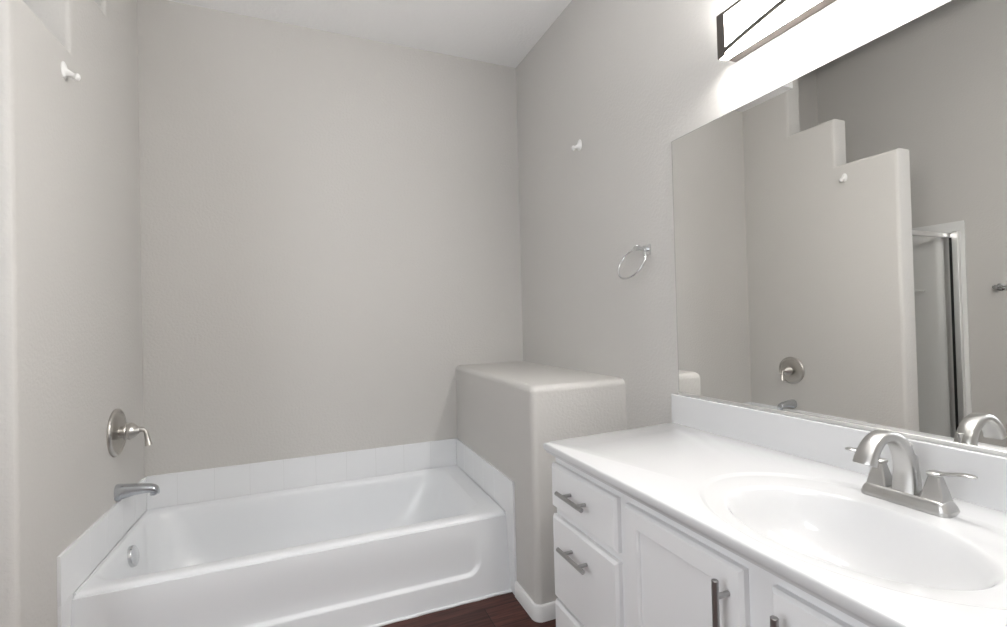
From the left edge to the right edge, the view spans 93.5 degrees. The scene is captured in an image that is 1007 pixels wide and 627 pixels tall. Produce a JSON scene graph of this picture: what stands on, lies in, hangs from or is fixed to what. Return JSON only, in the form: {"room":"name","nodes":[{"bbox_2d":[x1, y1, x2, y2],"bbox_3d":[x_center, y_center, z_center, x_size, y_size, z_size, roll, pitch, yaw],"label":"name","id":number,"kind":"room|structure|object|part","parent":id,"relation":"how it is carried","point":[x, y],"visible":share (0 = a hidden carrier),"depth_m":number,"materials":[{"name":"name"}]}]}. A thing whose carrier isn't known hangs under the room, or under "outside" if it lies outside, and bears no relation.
{"room":"bathroom","nodes":[
{"label":"bathroom","id":0,"kind":"room"},
{"bbox_2d":[0,0,143,626],"bbox_3d":[-1.577,-0.447,1.724,0.135,3.360,1.040,-1,-1,-22],"label":"wall","id":1,"kind":"structure","parent":0,"point":[71,352],"depth_m":1.52,"materials":[{"name":"grey paint"}]},
{"bbox_2d":[61,61,80,80],"bbox_3d":[-1.418,-0.795,1.554,0.044,0.058,0.036,-1,-1,-22],"label":"wall hook","id":2,"kind":"object","parent":1,"relation":"attached to","point":[65,72],"visible":1,"depth_m":1.54,"materials":[{"name":"white plastic"}]},
{"bbox_3d":[-1.405,-0.778,1.559,0.018,0.024,0.025,-1,-1,-22],"label":"knob","id":3,"kind":"part","parent":2,"relation":"part of","materials":[{"name":"white plastic"}]},
{"bbox_2d":[57,477,146,626],"bbox_3d":[-1.513,0.994,1.829,0.010,0.480,0.830,-1,-1,-22],"label":"edging","id":4,"kind":"object","parent":1,"relation":"attached to","point":[75,564],"visible":0.83,"depth_m":1.65,"materials":[{"name":"white tile"}]},
{"bbox_2d":[106,408,151,456],"bbox_3d":[-1.502,0.477,1.926,0.123,0.192,0.192,-1,-1,-22],"label":"shower valve","id":5,"kind":"object","parent":1,"relation":"attached to","point":[119,430],"visible":1,"depth_m":1.89,"materials":[{"name":"grey metal"}]},
{"bbox_3d":[-1.532,0.478,1.913,0.034,0.042,0.042,-1,-1,-22],"label":"stem","id":6,"kind":"part","parent":5,"relation":"part of","materials":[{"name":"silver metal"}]},
{"bbox_3d":[-1.507,0.477,1.923,0.052,0.068,0.068,-1,-1,-22],"label":"handle","id":7,"kind":"part","parent":5,"relation":"part of","materials":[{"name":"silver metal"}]},
{"bbox_3d":[-1.468,0.501,1.935,0.056,0.080,0.026,-1,-1,-14],"label":"lever","id":8,"kind":"part","parent":5,"relation":"part of","materials":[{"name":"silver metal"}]},
{"bbox_2d":[114,483,159,500],"bbox_3d":[-1.486,0.717,1.924,0.142,0.064,0.058,-1,-1,-22],"label":"tub spout","id":9,"kind":"object","parent":1,"relation":"attached to","point":[121,491],"visible":1,"depth_m":1.90,"materials":[{"name":"silver metal"}]},
{"bbox_2d":[137,0,522,476],"bbox_3d":[-1.234,-0.491,2.482,3.050,3.450,0.100,-1,-1,-22],"label":"wall","id":10,"kind":"structure","parent":0,"point":[330,221],"depth_m":2.51,"materials":[{"name":"grey paint"}]},
{"bbox_2d":[146,438,456,509],"bbox_3d":[-0.973,0.830,2.499,1.518,0.163,0.010,-1,-1,-22],"label":"edging","id":11,"kind":"object","parent":10,"relation":"attached to","point":[186,487],"visible":0.99,"depth_m":2.45,"materials":[{"name":"white tile"}]},
{"bbox_2d":[168,0,571,67],"bbox_3d":[-0.511,-1.907,0.648,3.050,0.804,4.100,-1,-1,-22],"label":"ceiling","id":12,"kind":"structure","parent":0,"point":[500,32],"depth_m":2.48,"materials":[{"name":"white paint"}]},
{"bbox_2d":[381,592,555,626],"bbox_3d":[-0.432,1.241,0.609,3.050,0.100,4.100,-1,-1,-22],"label":"floor","id":13,"kind":"structure","parent":0,"point":[504,610],"depth_m":1.87,"materials":[{"name":"brown wood"}]},
{"bbox_2d":[71,465,511,626],"bbox_3d":[-0.813,1.058,2.120,1.502,0.332,0.798,-1,-1,-22],"label":"bathtub","id":14,"kind":"object","parent":13,"relation":"on","point":[378,551],"visible":1,"depth_m":1.94,"materials":[{"name":"white ceramic"}]},
{"bbox_3d":[-1.495,0.979,1.907,0.035,0.085,0.084,-1,-1,-22],"label":"overflow plate","id":15,"kind":"part","parent":14,"relation":"part of","materials":[{"name":"silver metal"}]},
{"bbox_2d":[552,457,868,626],"bbox_3d":[0.668,0.789,0.890,0.581,0.754,1.477,-1,-1,-22],"label":"vanity cabinet","id":16,"kind":"object","parent":13,"relation":"on","point":[619,561],"visible":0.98,"depth_m":1.07,"materials":[{"name":"white paint"}]},
{"bbox_3d":[0.232,0.978,1.321,0.018,0.186,0.335,-1,-1,-22],"label":"drawer","id":17,"kind":"part","parent":16,"relation":"part of","materials":[{"name":"white paint"}]},
{"bbox_3d":[0.192,0.524,1.323,0.037,0.012,0.140,-1,-1,-22],"label":"handle","id":18,"kind":"part","parent":16,"relation":"part of","materials":[{"name":"grey metal"}]},
{"bbox_3d":[0.196,0.687,1.321,0.037,0.012,0.140,-1,-1,-22],"label":"handle","id":19,"kind":"part","parent":16,"relation":"part of","materials":[{"name":"grey metal"}]},
{"bbox_3d":[0.221,0.528,1.326,0.018,0.136,0.335,-1,-1,-22],"label":"drawer","id":20,"kind":"part","parent":16,"relation":"part of","materials":[{"name":"white paint"}]},
{"bbox_3d":[0.226,0.747,1.323,0.018,0.252,0.335,-1,-1,-22],"label":"drawer","id":21,"kind":"part","parent":16,"relation":"part of","materials":[{"name":"white paint"}]},
{"bbox_3d":[0.367,0.757,0.980,0.018,0.612,0.335,-1,-1,-22],"label":"door","id":22,"kind":"part","parent":16,"relation":"part of","materials":[{"name":"white paint"}]},
{"bbox_3d":[0.389,0.556,0.844,0.037,0.166,0.012,-1,-1,-22],"label":"handle","id":23,"kind":"part","parent":16,"relation":"part of","materials":[{"name":"grey metal"}]},
{"bbox_3d":[0.432,0.553,0.736,0.037,0.166,0.012,-1,-1,-22],"label":"handle","id":24,"kind":"part","parent":16,"relation":"part of","materials":[{"name":"grey metal"}]},
{"bbox_2d":[543,394,1006,626],"bbox_3d":[0.664,0.394,0.909,0.561,0.226,1.549,-1,-1,-22],"label":"countertop","id":25,"kind":"structure","parent":16,"relation":"on","point":[782,493],"depth_m":0.98,"materials":[{"name":"white stone"}]},
{"bbox_2d":[845,430,977,517],"bbox_3d":[0.793,0.310,0.970,0.191,0.154,0.188,-2,-1,14],"label":"sink faucet","id":26,"kind":"object","parent":25,"relation":"on","point":[903,487],"visible":1,"depth_m":0.94,"materials":[{"name":"silver metal"}]},
{"bbox_3d":[0.792,0.309,1.035,0.024,0.019,0.077,-1,-1,-27],"label":"lever","id":27,"kind":"part","parent":26,"relation":"part of","materials":[{"name":"silver metal"}]},
{"bbox_3d":[0.805,0.341,1.011,0.038,0.047,0.038,-1,-1,-22],"label":"handle","id":28,"kind":"part","parent":26,"relation":"part of","materials":[{"name":"silver metal"}]},
{"bbox_3d":[0.759,0.300,0.941,0.153,0.134,0.041,-1,-1,-22],"label":"spout","id":29,"kind":"part","parent":26,"relation":"part of","materials":[{"name":"silver metal"}]},
{"bbox_3d":[0.824,0.373,0.965,0.054,0.025,0.155,-1,-1,-22],"label":"plate","id":30,"kind":"part","parent":26,"relation":"part of","materials":[{"name":"silver metal"}]},
{"bbox_3d":[0.841,0.339,0.921,0.038,0.047,0.038,-1,-1,-22],"label":"handle","id":31,"kind":"part","parent":26,"relation":"part of","materials":[{"name":"silver metal"}]},
{"bbox_3d":[0.849,0.306,0.896,0.024,0.019,0.077,-1,-1,-18],"label":"lever","id":32,"kind":"part","parent":26,"relation":"part of","materials":[{"name":"silver metal"}]},
{"bbox_3d":[0.515,0.749,0.618,0.018,0.612,0.337,-1,-1,-22],"label":"door","id":33,"kind":"part","parent":16,"relation":"part of","materials":[{"name":"white paint"}]},
{"bbox_2d":[456,361,626,604],"bbox_3d":[0.128,0.745,2.397,0.441,0.908,1.035,-1,-1,-22],"label":"wall ledge","id":34,"kind":"object","parent":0,"point":[507,411],"visible":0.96,"depth_m":1.95,"materials":[{"name":"grey paint"}]},
{"bbox_2d":[456,438,516,594],"bbox_3d":[-0.111,0.965,2.396,0.010,0.480,0.843,-1,-1,-22],"label":"edging","id":35,"kind":"object","parent":34,"relation":"attached to","point":[492,481],"visible":0.91,"depth_m":2.18,"materials":[{"name":"white tile"}]},
{"bbox_2d":[515,581,555,622],"bbox_3d":[0.295,1.159,1.993,0.453,0.062,0.202,-1,-1,-22],"label":"baseboard","id":36,"kind":"structure","parent":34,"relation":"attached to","point":[545,612],"depth_m":1.84,"materials":[{"name":"white paint"}]},
{"bbox_2d":[516,0,950,428],"bbox_3d":[0.888,-0.561,1.190,0.100,3.450,3.900,-1,-1,-22],"label":"wall","id":37,"kind":"structure","parent":0,"point":[627,79],"depth_m":1.99,"materials":[{"name":"grey paint"}]},
{"bbox_2d":[572,139,581,150],"bbox_3d":[0.351,-0.818,2.297,0.044,0.058,0.036,-1,-1,-22],"label":"wall hook","id":38,"kind":"object","parent":37,"relation":"attached to","point":[578,146],"visible":1,"depth_m":2.29,"materials":[{"name":"white plastic"}]},
{"bbox_2d":[618,244,650,279],"bbox_3d":[0.515,-0.202,1.883,0.079,0.134,0.162,-1,-1,-22],"label":"towel ring","id":39,"kind":"object","parent":37,"relation":"attached to","point":[646,249],"visible":1,"depth_m":1.84,"materials":[{"name":"silver metal"}]},
{"bbox_3d":[0.536,-0.253,1.849,0.054,0.024,0.024,-1,-1,-22],"label":"post","id":40,"kind":"part","parent":39,"relation":"part of","materials":[{"name":"silver metal"}]},
{"bbox_3d":[0.562,-0.249,1.857,0.009,0.042,0.042,-1,-1,-22],"label":"wall plate","id":41,"kind":"part","parent":39,"relation":"part of","materials":[{"name":"silver metal"}]},
{"bbox_2d":[716,0,835,61],"bbox_3d":[0.863,-0.848,1.008,0.074,0.133,0.960,-1,-1,-22],"label":"vanity light","id":42,"kind":"object","parent":37,"relation":"attached to","point":[745,26],"visible":1,"depth_m":1.33,"materials":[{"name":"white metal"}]},
{"bbox_3d":[0.845,-0.848,1.001,0.032,0.133,0.960,-1,-1,-22],"label":"frame","id":43,"kind":"part","parent":42,"relation":"part of","materials":[{"name":"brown metal"}]},
{"bbox_3d":[0.832,-0.815,0.995,0.005,0.063,0.948,-1,-1,-22],"label":"arched trim","id":44,"kind":"part","parent":42,"relation":"part of","materials":[{"name":"brown metal"}]},
{"bbox_2d":[671,394,1006,511],"bbox_3d":[0.913,0.329,1.013,0.019,0.106,1.547,-1,-1,-22],"label":"backsplash","id":45,"kind":"structure","parent":37,"relation":"attached to","point":[824,442],"depth_m":1.20,"materials":[{"name":"white stone"}]},
{"bbox_2d":[672,0,1006,456],"bbox_3d":[0.910,-0.182,1.010,0.009,0.916,1.519,-1,-1,-22],"label":"wall mirror","id":46,"kind":"object","parent":37,"relation":"attached to","point":[840,231],"visible":1,"depth_m":1.13,"materials":[{"name":"silver mirror"}]}
]}

